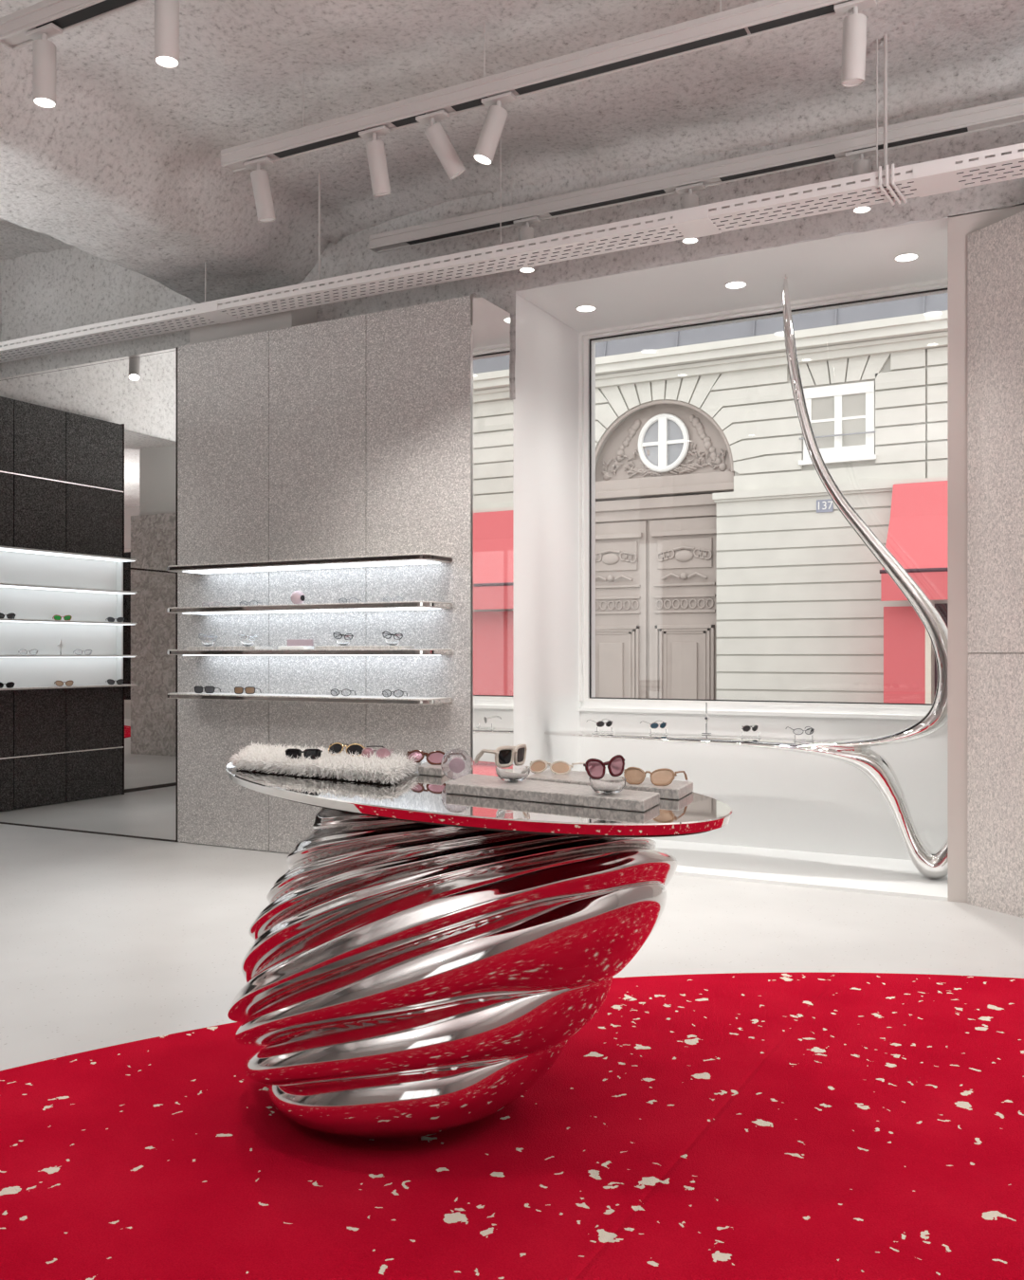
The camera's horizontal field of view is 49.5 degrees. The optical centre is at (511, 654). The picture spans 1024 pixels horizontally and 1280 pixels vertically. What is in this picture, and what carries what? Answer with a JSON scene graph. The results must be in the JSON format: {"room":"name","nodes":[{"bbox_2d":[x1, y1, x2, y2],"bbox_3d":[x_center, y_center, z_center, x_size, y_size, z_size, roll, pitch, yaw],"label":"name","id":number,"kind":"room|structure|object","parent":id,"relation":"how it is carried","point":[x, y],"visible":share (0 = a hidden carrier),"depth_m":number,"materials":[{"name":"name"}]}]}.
{"room":"shop","nodes":[
{"label":"shop","id":0,"kind":"room"},
{"bbox_2d":[0,259,1,378],"bbox_3d":[-6.637,-1.200,4.332,0.220,4.900,10.900,0,0,28],"label":"wall","id":1,"kind":"structure","parent":0,"point":[0,260],"depth_m":8.91,"materials":[{"name":"paint"}]},
{"bbox_2d":[177,292,513,853],"bbox_3d":[-1.107,-0.407,7.073,2.260,3.315,0.504,0,0,28],"label":"wall","id":2,"kind":"structure","parent":0,"point":[388,431],"depth_m":6.75,"materials":[{"name":"grey stone"}]},
{"bbox_2d":[189,290,317,344],"bbox_3d":[-1.756,-2.160,7.540,0.880,0.420,0.280,0,0,28],"label":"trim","id":3,"kind":"structure","parent":2,"relation":"attached to","point":[308,315],"depth_m":7.38,"materials":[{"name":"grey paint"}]},
{"bbox_2d":[167,552,452,573],"bbox_3d":[-1.285,-0.543,6.728,1.978,0.038,0.278,0,0,28],"label":"display shelf","id":4,"kind":"object","parent":2,"relation":"attached to","point":[401,558],"visible":1,"depth_m":6.57,"materials":[{"name":"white metal"}]},
{"bbox_2d":[167,601,452,614],"bbox_3d":[-1.285,-0.278,6.728,1.978,0.038,0.278,0,0,28],"label":"display shelf","id":5,"kind":"object","parent":2,"relation":"attached to","point":[392,605],"visible":1,"depth_m":6.54,"materials":[{"name":"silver metal"}]},
{"bbox_2d":[290,590,305,603],"bbox_3d":[-1.290,-0.340,6.697,0.092,0.086,0.086,0,0,28],"label":"globe","id":6,"kind":"object","parent":5,"relation":"on","point":[297,596],"visible":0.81,"depth_m":6.67,"materials":[{"name":"pink"}]},
{"bbox_2d":[167,692,452,704],"bbox_3d":[-1.285,0.265,6.728,1.978,0.034,0.278,0,0,28],"label":"display shelf","id":7,"kind":"object","parent":2,"relation":"attached to","point":[309,698],"visible":0.99,"depth_m":6.53,"materials":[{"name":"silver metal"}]},
{"bbox_2d":[194,685,220,693],"bbox_3d":[-1.948,0.224,7.107,0.142,0.047,0.131,0,0,8],"label":"sunglasses","id":8,"kind":"object","parent":7,"relation":"on","point":[198,688],"visible":1,"depth_m":7.04,"materials":[{"name":"black"}]},
{"bbox_2d":[234,686,261,694],"bbox_3d":[-1.655,0.224,6.954,0.142,0.047,0.131,0,0,8],"label":"sunglasses","id":9,"kind":"object","parent":7,"relation":"on","point":[237,689],"visible":1,"depth_m":6.89,"materials":[{"name":"brown plastic"}]},
{"bbox_2d":[329,688,355,695],"bbox_3d":[-1.004,0.226,6.612,0.131,0.044,0.131,0,0,8],"label":"eyeglasses","id":10,"kind":"object","parent":7,"relation":"on","point":[334,688],"visible":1,"depth_m":6.55,"materials":[{"name":"black"}]},
{"bbox_2d":[382,689,407,696],"bbox_3d":[-0.678,0.226,6.441,0.131,0.044,0.131,0,0,8],"label":"eyeglasses","id":11,"kind":"object","parent":7,"relation":"on","point":[386,689],"visible":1,"depth_m":6.38,"materials":[{"name":"black"}]},
{"bbox_2d":[167,648,452,656],"bbox_3d":[-1.285,-0.011,6.728,1.978,0.038,0.278,0,0,28],"label":"display shelf","id":12,"kind":"object","parent":2,"relation":"attached to","point":[355,651],"visible":1,"depth_m":6.48,"materials":[{"name":"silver metal"}]},
{"bbox_2d":[186,646,272,649],"bbox_3d":[-1.775,-0.039,6.963,0.558,0.018,0.160,0,0,28],"label":"display tray","id":13,"kind":"object","parent":12,"relation":"on","point":[188,648],"visible":0.99,"depth_m":6.87,"materials":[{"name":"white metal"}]},
{"bbox_2d":[201,640,214,646],"bbox_3d":[-1.928,-0.067,7.032,0.086,0.037,0.086,0,0,28],"label":"glass bowl","id":14,"kind":"object","parent":13,"relation":"on","point":[204,643],"visible":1,"depth_m":7.00,"materials":[{"name":"white"}]},
{"bbox_2d":[198,633,217,640],"bbox_3d":[-1.928,-0.107,7.040,0.121,0.050,0.034,0,0,-5],"label":"eyeglasses","id":15,"kind":"object","parent":14,"relation":"on","point":[204,635],"visible":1,"depth_m":7.03,"materials":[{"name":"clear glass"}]},
{"bbox_2d":[239,640,254,646],"bbox_3d":[-1.639,-0.067,6.881,0.086,0.037,0.086,0,0,28],"label":"glass bowl","id":16,"kind":"object","parent":13,"relation":"on","point":[246,643],"visible":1,"depth_m":6.85,"materials":[{"name":"white"}]},
{"bbox_2d":[237,633,257,640],"bbox_3d":[-1.640,-0.107,6.889,0.121,0.050,0.034,0,0,-5],"label":"eyeglasses","id":17,"kind":"object","parent":16,"relation":"on","point":[256,636],"visible":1,"depth_m":6.88,"materials":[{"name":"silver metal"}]},
{"bbox_2d":[278,639,313,649],"bbox_3d":[-1.303,-0.060,6.704,0.194,0.060,0.100,0,0,28],"label":"glasses case","id":18,"kind":"object","parent":12,"relation":"on","point":[292,644],"visible":1,"depth_m":6.70,"materials":[{"name":"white paint"}]},
{"bbox_2d":[314,645,414,649],"bbox_3d":[-0.863,-0.039,6.484,0.591,0.018,0.160,0,0,28],"label":"display tray","id":19,"kind":"object","parent":12,"relation":"on","point":[316,647],"visible":0.86,"depth_m":6.41,"materials":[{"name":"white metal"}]},
{"bbox_2d":[335,640,350,645],"bbox_3d":[-0.994,-0.067,6.542,0.086,0.037,0.086,0,0,28],"label":"glass bowl","id":20,"kind":"object","parent":19,"relation":"on","point":[338,642],"visible":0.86,"depth_m":6.51,"materials":[{"name":"white"}]},
{"bbox_2d":[332,631,353,639],"bbox_3d":[-0.995,-0.107,6.550,0.121,0.050,0.034,0,0,-5],"label":"eyeglasses","id":21,"kind":"object","parent":20,"relation":"on","point":[336,631],"visible":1,"depth_m":6.54,"materials":[{"name":"black"}]},
{"bbox_2d":[384,639,400,645],"bbox_3d":[-0.686,-0.067,6.380,0.086,0.037,0.086,0,0,28],"label":"glass bowl","id":22,"kind":"object","parent":19,"relation":"on","point":[391,642],"visible":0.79,"depth_m":6.35,"materials":[{"name":"white"}]},
{"bbox_2d":[382,631,402,639],"bbox_3d":[-0.687,-0.107,6.389,0.121,0.050,0.034,0,0,-5],"label":"eyeglasses","id":23,"kind":"object","parent":22,"relation":"on","point":[391,634],"visible":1,"depth_m":6.38,"materials":[{"name":"black"}]},
{"bbox_2d":[472,292,513,764],"bbox_3d":[-0.109,-0.407,6.558,0.010,3.315,0.488,0,0,28],"label":"mirror","id":24,"kind":"object","parent":2,"relation":"attached to","point":[492,326],"depth_m":6.54,"materials":[{"name":"silver metal"}]},
{"bbox_2d":[0,0,1023,303],"bbox_3d":[-0.710,-2.849,1.175,13.350,0.783,10.820,0,0,28],"label":"ceiling","id":25,"kind":"structure","parent":0,"point":[125,170],"depth_m":5.69,"materials":[{"name":"paint"}]},
{"bbox_2d":[0,0,148,51],"bbox_3d":[0.778,-2.705,3.059,6.466,0.410,0.104,0,0,28],"label":"track","id":26,"kind":"object","parent":25,"relation":"hanging from","point":[66,14],"visible":0.99,"depth_m":4.39,"materials":[{"name":"grey metal"}]},
{"bbox_2d":[26,22,63,108],"bbox_3d":[-1.874,-2.355,4.451,0.150,0.290,0.088,0,0,28],"label":"spotlight","id":27,"kind":"object","parent":26,"relation":"hanging from","point":[44,50],"visible":1,"depth_m":4.42,"materials":[{"name":"grey metal"}]},
{"bbox_2d":[154,0,179,68],"bbox_3d":[-1.288,-2.355,4.144,0.150,0.290,0.088,0,0,28],"label":"spotlight","id":28,"kind":"object","parent":26,"relation":"hanging from","point":[166,11],"visible":1,"depth_m":4.11,"materials":[{"name":"grey metal"}]},
{"bbox_2d":[0,34,1023,363],"bbox_3d":[0.071,-2.531,6.051,9.900,0.798,0.258,0,0,28],"label":"cable tray","id":29,"kind":"object","parent":25,"relation":"hanging from","point":[937,176],"visible":1,"depth_m":5.87,"materials":[{"name":"white metal"}]},
{"bbox_2d":[220,0,891,172],"bbox_3d":[1.392,-2.704,4.228,6.466,0.409,0.104,0,0,28],"label":"track","id":30,"kind":"object","parent":25,"relation":"hanging from","point":[764,16],"visible":0.98,"depth_m":4.83,"materials":[{"name":"grey metal"}]},
{"bbox_2d":[243,156,275,222],"bbox_3d":[-1.273,-2.353,5.654,0.150,0.294,0.132,0,0,28],"label":"spotlight","id":31,"kind":"object","parent":30,"relation":"hanging from","point":[260,180],"visible":1,"depth_m":5.62,"materials":[{"name":"grey metal"}]},
{"bbox_2d":[358,125,391,196],"bbox_3d":[-0.641,-2.353,5.332,0.150,0.292,0.148,0,0,28],"label":"spotlight","id":32,"kind":"object","parent":30,"relation":"hanging from","point":[375,149],"visible":1,"depth_m":5.30,"materials":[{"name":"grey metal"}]},
{"bbox_2d":[415,109,466,180],"bbox_3d":[-0.325,-2.362,5.188,0.195,0.275,0.179,0,0,28],"label":"spotlight","id":33,"kind":"object","parent":30,"relation":"hanging from","point":[436,135],"visible":1,"depth_m":5.15,"materials":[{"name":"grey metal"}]},
{"bbox_2d":[473,91,515,164],"bbox_3d":[-0.082,-2.354,4.981,0.182,0.292,0.121,0,0,28],"label":"spotlight","id":34,"kind":"object","parent":30,"relation":"hanging from","point":[496,117],"visible":1,"depth_m":4.96,"materials":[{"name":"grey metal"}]},
{"bbox_2d":[834,0,877,87],"bbox_3d":[1.325,-2.353,4.279,0.150,0.293,0.115,0,0,28],"label":"spotlight","id":35,"kind":"object","parent":30,"relation":"hanging from","point":[854,25],"visible":1,"depth_m":4.25,"materials":[{"name":"white metal"}]},
{"bbox_2d":[368,96,1023,253],"bbox_3d":[2.001,-2.726,5.388,6.466,0.451,0.104,0,0,28],"label":"track","id":36,"kind":"object","parent":25,"relation":"hanging from","point":[1009,112],"visible":0.95,"depth_m":5.84,"materials":[{"name":"grey metal"}]},
{"bbox_2d":[513,216,540,273],"bbox_3d":[0.087,-2.355,6.392,0.150,0.290,0.088,0,0,28],"label":"spotlight","id":37,"kind":"object","parent":36,"relation":"hanging from","point":[526,232],"visible":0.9,"depth_m":6.37,"materials":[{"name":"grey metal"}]},
{"bbox_2d":[675,182,705,243],"bbox_3d":[0.953,-2.355,5.937,0.150,0.290,0.088,0,0,28],"label":"spotlight","id":38,"kind":"object","parent":36,"relation":"hanging from","point":[689,200],"visible":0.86,"depth_m":5.91,"materials":[{"name":"white metal"}]},
{"bbox_2d":[845,146,876,213],"bbox_3d":[1.741,-2.355,5.524,0.150,0.290,0.088,0,0,28],"label":"spotlight","id":39,"kind":"object","parent":36,"relation":"hanging from","point":[862,166],"visible":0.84,"depth_m":5.50,"materials":[{"name":"white metal"}]},
{"bbox_2d":[0,823,1023,1070],"bbox_3d":[-0.734,1.310,1.131,13.350,0.120,10.720,0,0,28],"label":"floor","id":40,"kind":"structure","parent":0,"point":[106,941],"depth_m":4.97,"materials":[{"name":"stone"}]},
{"bbox_2d":[0,972,1023,1279],"bbox_3d":[1.151,1.240,0.299,8.012,0.019,8.012,0,0,28],"label":"rug","id":41,"kind":"object","parent":40,"relation":"on","point":[733,1125],"visible":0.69,"depth_m":2.69,"materials":[{"name":"red carpet"}]},
{"bbox_2d":[225,755,731,1139],"bbox_3d":[-0.214,0.789,3.085,1.832,0.879,1.170,0,0,28],"label":"display table","id":42,"kind":"object","parent":41,"relation":"on","point":[424,957],"visible":0.94,"depth_m":2.60,"materials":[{"name":"silver metal"}]},
{"bbox_2d":[225,739,422,785],"bbox_3d":[-0.612,0.318,3.398,1.034,0.063,0.406,0,0,37],"label":"cushion","id":43,"kind":"object","parent":42,"relation":"on","point":[267,758],"visible":0.85,"depth_m":3.20,"materials":[{"name":"white fur"}]},
{"bbox_2d":[285,748,322,759],"bbox_3d":[-0.620,0.296,3.304,0.113,0.032,0.035,0,0,5],"label":"sunglasses","id":44,"kind":"object","parent":43,"relation":"on","point":[312,753],"visible":0.94,"depth_m":3.29,"materials":[{"name":"black plastic"}]},
{"bbox_2d":[237,768,391,784],"bbox_3d":[-0.613,0.344,3.397,0.978,0.012,0.333,0,0,38],"label":"tray","id":45,"kind":"object","parent":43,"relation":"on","point":[352,775],"depth_m":3.10,"materials":[{"name":"white metal"}]},
{"bbox_2d":[328,742,384,756],"bbox_3d":[-0.484,0.294,3.476,0.151,0.040,0.141,0,0,32],"label":"sunglasses","id":46,"kind":"object","parent":43,"relation":"on","point":[338,747],"visible":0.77,"depth_m":3.42,"materials":[{"name":"gold metal"}]},
{"bbox_2d":[361,747,393,759],"bbox_3d":[-0.406,0.297,3.340,0.105,0.033,0.039,0,0,23],"label":"sunglasses","id":47,"kind":"object","parent":43,"relation":"on","point":[381,752],"visible":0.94,"depth_m":3.33,"materials":[{"name":"pink"}]},
{"bbox_2d":[418,760,450,776],"bbox_3d":[-0.226,0.338,3.304,0.081,0.024,0.272,0,0,4],"label":"display tray","id":48,"kind":"object","parent":42,"relation":"on","point":[426,768],"visible":0.64,"depth_m":3.21,"materials":[{"name":"grey stone"}]},
{"bbox_2d":[405,749,466,765],"bbox_3d":[-0.231,0.306,3.348,0.149,0.042,0.147,0,0,26],"label":"sunglasses","id":49,"kind":"object","parent":48,"relation":"on","point":[434,758],"visible":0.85,"depth_m":3.29,"materials":[{"name":"brown"}]},
{"bbox_2d":[440,748,473,780],"bbox_3d":[-0.152,0.305,3.073,0.088,0.088,0.088,0,0,0],"label":"glass globe","id":50,"kind":"object","parent":42,"relation":"on","point":[456,764],"visible":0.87,"depth_m":3.07,"materials":[{"name":"pink"}]},
{"bbox_2d":[445,773,659,811],"bbox_3d":[0.067,0.337,2.711,0.675,0.026,0.201,0,0,42],"label":"display tray","id":51,"kind":"object","parent":42,"relation":"on","point":[470,784],"visible":1,"depth_m":2.64,"materials":[{"name":"grey stone"}]},
{"bbox_2d":[495,765,530,783],"bbox_3d":[0.002,0.304,2.804,0.088,0.038,0.088,0,0,28],"label":"glass bowl","id":52,"kind":"object","parent":51,"relation":"on","point":[514,774],"visible":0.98,"depth_m":2.77,"materials":[{"name":"white"}]},
{"bbox_2d":[474,743,527,767],"bbox_3d":[-0.025,0.256,2.823,0.089,0.055,0.137,0,0,36],"label":"sunglasses","id":53,"kind":"object","parent":52,"relation":"on","point":[504,756],"visible":1,"depth_m":2.79,"materials":[{"name":"beige plastic"}]},
{"bbox_2d":[588,776,626,795],"bbox_3d":[0.221,0.305,2.557,0.086,0.037,0.086,0,0,28],"label":"glass bowl","id":54,"kind":"object","parent":51,"relation":"on","point":[606,785],"visible":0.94,"depth_m":2.53,"materials":[{"name":"white"}]},
{"bbox_2d":[583,754,624,779],"bbox_3d":[0.213,0.261,2.568,0.103,0.055,0.035,0,0,-15],"label":"sunglasses","id":55,"kind":"object","parent":54,"relation":"on","point":[594,768],"visible":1,"depth_m":2.55,"materials":[{"name":"red"}]},
{"bbox_2d":[525,768,693,799],"bbox_3d":[0.233,0.337,2.885,0.548,0.026,0.214,0,0,44],"label":"display tray","id":56,"kind":"object","parent":42,"relation":"on","point":[677,789],"visible":0.6,"depth_m":2.80,"materials":[{"name":"grey stone"}]},
{"bbox_2d":[529,759,585,774],"bbox_3d":[0.129,0.307,3.066,0.132,0.037,0.140,0,0,29],"label":"sunglasses","id":57,"kind":"object","parent":56,"relation":"on","point":[559,767],"visible":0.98,"depth_m":3.01,"materials":[{"name":"beige plastic"}]},
{"bbox_2d":[623,767,687,786],"bbox_3d":[0.363,0.303,2.806,0.137,0.043,0.140,0,0,26],"label":"sunglasses","id":58,"kind":"object","parent":56,"relation":"on","point":[664,777],"visible":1,"depth_m":2.75,"materials":[{"name":"beige"}]},
{"bbox_2d":[651,839,947,900],"bbox_3d":[1.580,1.301,6.656,3.010,0.138,1.245,0,0,28],"label":"platform","id":59,"kind":"object","parent":40,"relation":"on","point":[853,873],"visible":0.33,"depth_m":6.34,"materials":[{"name":"white"}]},
{"bbox_2d":[544,274,947,878],"bbox_3d":[1.359,-0.496,6.584,2.592,3.455,0.441,0,0,28],"label":"decorative sculpture","id":60,"kind":"object","parent":59,"relation":"on","point":[857,753],"visible":0.89,"depth_m":6.16,"materials":[{"name":"silver metal"}]},
{"bbox_2d":[594,727,615,732],"bbox_3d":[0.581,0.471,6.946,0.110,0.030,0.060,0,0,28],"label":"acrylic stand","id":61,"kind":"object","parent":60,"relation":"on","point":[596,727],"visible":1,"depth_m":6.93,"materials":[{"name":"white"}]},
{"bbox_2d":[586,718,612,727],"bbox_3d":[0.552,0.432,6.982,0.136,0.044,0.118,0,0,-34],"label":"sunglasses","id":62,"kind":"object","parent":61,"relation":"on","point":[609,722],"visible":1,"depth_m":6.93,"materials":[{"name":"silver metal"}]},
{"bbox_2d":[648,728,669,733],"bbox_3d":[0.897,0.470,6.780,0.110,0.030,0.060,0,0,28],"label":"acrylic stand","id":63,"kind":"object","parent":60,"relation":"on","point":[651,732],"visible":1,"depth_m":6.76,"materials":[{"name":"white"}]},
{"bbox_2d":[640,720,666,729],"bbox_3d":[0.868,0.431,6.816,0.136,0.044,0.118,0,0,-34],"label":"sunglasses","id":64,"kind":"object","parent":63,"relation":"on","point":[654,724],"visible":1,"depth_m":6.77,"materials":[{"name":"silver metal"}]},
{"bbox_2d":[701,713,711,733],"bbox_3d":[1.177,0.388,6.723,0.056,0.190,0.030,0,0,28],"label":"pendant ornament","id":65,"kind":"object","parent":60,"relation":"on","point":[705,718],"visible":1,"depth_m":6.72,"materials":[{"name":"grey metal"}]},
{"bbox_2d":[740,731,761,737],"bbox_3d":[1.402,0.470,6.515,0.110,0.030,0.060,0,0,28],"label":"acrylic stand","id":66,"kind":"object","parent":60,"relation":"on","point":[758,736],"visible":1,"depth_m":6.51,"materials":[{"name":"white"}]},
{"bbox_2d":[741,724,758,731],"bbox_3d":[1.397,0.434,6.516,0.135,0.039,0.034,0,0,-31],"label":"sunglasses","id":67,"kind":"object","parent":66,"relation":"on","point":[746,728],"visible":1,"depth_m":6.50,"materials":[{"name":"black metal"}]},
{"bbox_2d":[793,734,814,741],"bbox_3d":[1.676,0.479,6.371,0.110,0.030,0.060,0,0,28],"label":"acrylic stand","id":68,"kind":"object","parent":60,"relation":"on","point":[795,739],"visible":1,"depth_m":6.35,"materials":[{"name":"white"}]},
{"bbox_2d":[785,726,814,734],"bbox_3d":[1.664,0.440,6.415,0.136,0.044,0.118,0,0,-12],"label":"eyeglasses","id":69,"kind":"object","parent":68,"relation":"on","point":[813,729],"visible":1,"depth_m":6.37,"materials":[{"name":"grey metal"}]},
{"bbox_2d":[0,91,1023,400],"bbox_3d":[1.721,-2.597,5.860,13.200,2.106,0.076,0,0,28],"label":"ceiling beam","id":70,"kind":"structure","parent":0,"point":[58,289],"depth_m":6.76,"materials":[{"name":"paint"}]},
{"bbox_2d":[0,347,177,841],"bbox_3d":[-3.150,-0.395,8.146,2.349,3.290,0.504,0,0,28],"label":"wall mirror","id":71,"kind":"object","parent":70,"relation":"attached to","point":[88,451],"visible":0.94,"depth_m":7.76,"materials":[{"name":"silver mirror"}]},
{"bbox_2d":[513,293,595,770],"bbox_3d":[0.273,-0.510,7.339,0.060,3.520,1.250,0,0,28],"label":"wall","id":72,"kind":"structure","parent":0,"point":[546,403],"depth_m":7.17,"materials":[{"name":"white paint"}]},
{"bbox_2d":[579,701,947,859],"bbox_3d":[1.804,0.787,7.083,2.890,0.925,0.280,0,0,28],"label":"sill","id":73,"kind":"structure","parent":0,"point":[777,799],"depth_m":6.98,"materials":[{"name":"white"}]},
{"bbox_2d":[579,278,947,709],"bbox_3d":[1.767,-0.943,7.012,2.890,2.535,0.120,0,0,28],"label":"window","id":74,"kind":"structure","parent":73,"relation":"attached to","point":[586,338],"depth_m":7.55,"materials":[{"name":"white paint"}]},
{"bbox_2d":[515,203,1023,342],"bbox_3d":[1.579,-2.240,6.654,3.010,0.060,1.250,0,0,28],"label":"ceiling","id":75,"kind":"structure","parent":0,"point":[843,263],"depth_m":6.58,"materials":[{"name":"white paint"}]},
{"bbox_2d":[575,304,596,311],"bbox_3d":[0.472,-2.208,7.090,0.136,0.005,0.136,0,0,28],"label":"recessed light","id":76,"kind":"object","parent":75,"relation":"attached to","point":[581,308],"visible":1,"depth_m":7.09,"materials":[{"name":"white paint"}]},
{"bbox_2d":[724,280,747,289],"bbox_3d":[1.337,-2.208,6.636,0.136,0.005,0.136,0,0,28],"label":"recessed light","id":77,"kind":"object","parent":75,"relation":"attached to","point":[734,284],"visible":1,"depth_m":6.63,"materials":[{"name":"white paint"}]},
{"bbox_2d":[893,252,919,261],"bbox_3d":[2.194,-2.208,6.176,0.136,0.005,0.136,0,0,28],"label":"recessed light","id":78,"kind":"object","parent":75,"relation":"attached to","point":[909,256],"visible":1,"depth_m":6.17,"materials":[{"name":"white paint"}]},
{"bbox_2d":[947,202,1023,902],"bbox_3d":[1.751,-1.200,5.970,13.250,4.900,0.200,0,0,28],"label":"wall","id":79,"kind":"structure","parent":0,"point":[959,227],"depth_m":5.60,"materials":[{"name":"grey"}]},
{"bbox_2d":[967,210,1023,917],"bbox_3d":[2.536,-0.425,5.128,0.100,3.350,1.000,0,0,-25],"label":"wall","id":80,"kind":"structure","parent":0,"point":[995,251],"depth_m":5.41,"materials":[{"name":"grey stone"}]},
{"label":"outside","id":81,"kind":"structure","parent":0,"visible":0},
{"bbox_3d":[6.557,1.440,23.246,50.000,0.120,32.740,0,0,28],"label":"floor","id":82,"kind":"structure","parent":81,"visible":0},
{"bbox_2d":[595,292,947,702],"bbox_3d":[5.207,-3.433,18.523,24.000,9.735,2.360,0,0,28],"label":"building","id":83,"kind":"structure","parent":82,"relation":"on","point":[726,567],"depth_m":18.15,"materials":[{"name":"beige stone"}]},
{"bbox_2d":[879,480,947,703],"bbox_3d":[8.647,-0.615,14.921,6.960,3.990,1.180,0,0,28],"label":"shopfront","id":84,"kind":"object","parent":82,"relation":"on","point":[917,534],"visible":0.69,"depth_m":16.23,"materials":[{"name":"red fabric"}]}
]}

